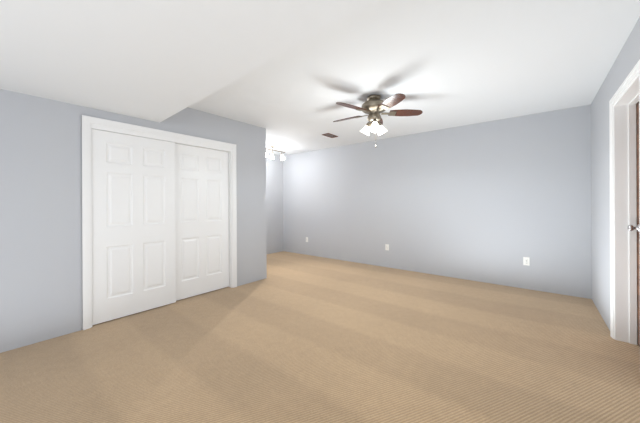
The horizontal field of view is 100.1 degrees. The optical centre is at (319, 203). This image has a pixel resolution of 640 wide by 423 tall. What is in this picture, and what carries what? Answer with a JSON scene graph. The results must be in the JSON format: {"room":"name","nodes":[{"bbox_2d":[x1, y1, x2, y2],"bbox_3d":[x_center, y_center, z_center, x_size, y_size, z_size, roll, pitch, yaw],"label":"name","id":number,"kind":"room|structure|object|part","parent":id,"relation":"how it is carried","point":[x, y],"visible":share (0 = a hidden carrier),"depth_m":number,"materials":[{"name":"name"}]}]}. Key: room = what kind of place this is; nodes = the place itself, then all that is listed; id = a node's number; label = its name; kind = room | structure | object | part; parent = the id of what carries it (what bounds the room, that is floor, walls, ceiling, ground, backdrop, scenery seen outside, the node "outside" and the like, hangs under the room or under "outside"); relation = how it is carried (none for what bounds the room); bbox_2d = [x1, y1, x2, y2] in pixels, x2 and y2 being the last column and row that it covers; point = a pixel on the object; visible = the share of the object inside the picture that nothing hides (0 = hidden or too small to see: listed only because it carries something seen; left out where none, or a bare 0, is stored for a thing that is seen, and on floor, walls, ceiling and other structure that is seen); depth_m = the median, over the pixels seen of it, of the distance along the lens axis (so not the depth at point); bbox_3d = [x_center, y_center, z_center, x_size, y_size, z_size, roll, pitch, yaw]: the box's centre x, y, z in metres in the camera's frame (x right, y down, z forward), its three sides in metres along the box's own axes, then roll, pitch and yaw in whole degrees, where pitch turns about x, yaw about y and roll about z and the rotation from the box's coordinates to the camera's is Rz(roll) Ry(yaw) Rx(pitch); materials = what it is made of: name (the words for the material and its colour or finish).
{"room":"empty bedroom","nodes":[
{"label":"empty bedroom","id":0,"kind":"room"},
{"bbox_2d":[0,89,266,352],"bbox_3d":[-2.337,0.006,2.686,0.120,2.451,4.490,0,0,39],"label":"wall","id":1,"kind":"structure","parent":0,"point":[40,219],"depth_m":2.46,"materials":[{"name":"paint"}]},
{"bbox_2d":[81,115,236,329],"bbox_3d":[-1.817,0.183,3.315,0.138,2.092,1.724,0,0,39],"label":"closet door","id":2,"kind":"structure","parent":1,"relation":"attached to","point":[154,136],"depth_m":3.10,"materials":[{"name":"white wood"}]},
{"bbox_3d":[-2.044,0.235,3.005,0.034,1.966,0.797,0,0,39],"label":"sliding closet door","id":3,"kind":"part","parent":2,"relation":"part of","materials":[{"name":"white wood"}]},
{"bbox_3d":[-1.598,0.233,3.631,0.034,1.966,0.797,0,0,39],"label":"sliding closet door","id":4,"kind":"part","parent":2,"relation":"part of","materials":[{"name":"white wood"}]},
{"bbox_2d":[0,0,376,122],"bbox_3d":[-1.206,-1.090,0.825,3.985,0.271,2.777,0,0,39],"label":"ceiling","id":5,"kind":"structure","parent":0,"point":[159,61],"depth_m":1.61,"materials":[{"name":"white paint"}]},
{"bbox_2d":[266,153,282,253],"bbox_3d":[-1.590,0.002,6.190,0.120,2.451,2.143,0,0,39],"label":"wall","id":6,"kind":"structure","parent":0,"point":[274,205],"depth_m":6.66,"materials":[{"name":"paint"}]},
{"bbox_2d":[0,251,639,422],"bbox_3d":[-0.706,1.273,2.676,5.897,0.100,6.513,0,0,39],"label":"floor","id":7,"kind":"structure","parent":0,"point":[296,338],"depth_m":2.10,"materials":[{"name":"beige carpet"}]},
{"bbox_2d":[188,0,639,155],"bbox_3d":[-0.718,-1.278,2.676,5.897,0.100,6.513,0,0,39],"label":"ceiling","id":8,"kind":"structure","parent":0,"point":[442,64],"depth_m":2.47,"materials":[{"name":"white paint"}]},
{"bbox_2d":[266,146,284,159],"bbox_3d":[-1.019,-1.092,5.770,0.207,0.269,0.733,0,0,39],"label":"track spotlight","id":9,"kind":"object","parent":8,"relation":"attached to","point":[272,156],"visible":0.77,"depth_m":5.78,"materials":[{"name":"silver metal"}]},
{"bbox_2d":[322,133,337,137],"bbox_3d":[0.184,-1.229,4.856,0.150,0.010,0.300,0,0,39],"label":"ceiling vent","id":10,"kind":"object","parent":8,"relation":"in","point":[330,135],"visible":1,"depth_m":4.83,"materials":[{"name":"brown metal"}]},
{"bbox_2d":[333,93,422,147],"bbox_3d":[0.592,-0.934,3.131,1.037,0.600,1.068,0,0,39],"label":"ceiling fan","id":11,"kind":"object","parent":8,"relation":"hanging from","point":[374,106],"visible":1,"depth_m":3.04,"materials":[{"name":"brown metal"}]},
{"bbox_2d":[283,104,591,298],"bbox_3d":[1.341,-0.012,5.127,5.777,2.451,0.120,0,0,39],"label":"wall","id":12,"kind":"structure","parent":0,"point":[495,202],"depth_m":4.29,"materials":[{"name":"paint"}]},
{"bbox_2d":[523,257,529,265],"bbox_3d":[2.911,0.816,3.782,0.070,0.114,0.009,0,0,39],"label":"electrical outlet","id":13,"kind":"object","parent":12,"relation":"attached to","point":[526,260],"visible":1,"depth_m":3.78,"materials":[{"name":"white plastic"}]},
{"bbox_2d":[591,17,639,329],"bbox_3d":[1.478,-0.013,0.834,0.175,2.451,6.393,0,0,39],"label":"wall","id":14,"kind":"structure","parent":0,"point":[626,61],"depth_m":2.76,"materials":[{"name":"paint"}]},
{"bbox_2d":[609,59,639,338],"bbox_3d":[2.356,0.138,2.076,0.018,2.142,0.934,0,0,39],"label":"door frame","id":15,"kind":"structure","parent":14,"relation":"attached to","point":[629,80],"depth_m":2.39,"materials":[{"name":"white wood"}]},
{"bbox_2d":[614,74,638,344],"bbox_3d":[2.432,0.168,2.016,0.175,2.080,0.810,0,0,39],"label":"door","id":16,"kind":"structure","parent":14,"relation":"in","point":[625,202],"depth_m":2.33,"materials":[{"name":"white wood"}]},
{"bbox_2d":[627,102,639,345],"bbox_3d":[2.453,0.173,1.999,0.101,2.050,0.774,0,0,39],"label":"door leaf","id":17,"kind":"structure","parent":16,"relation":"attached to","point":[631,228],"depth_m":2.26,"materials":[{"name":"brown wood"}]}
]}

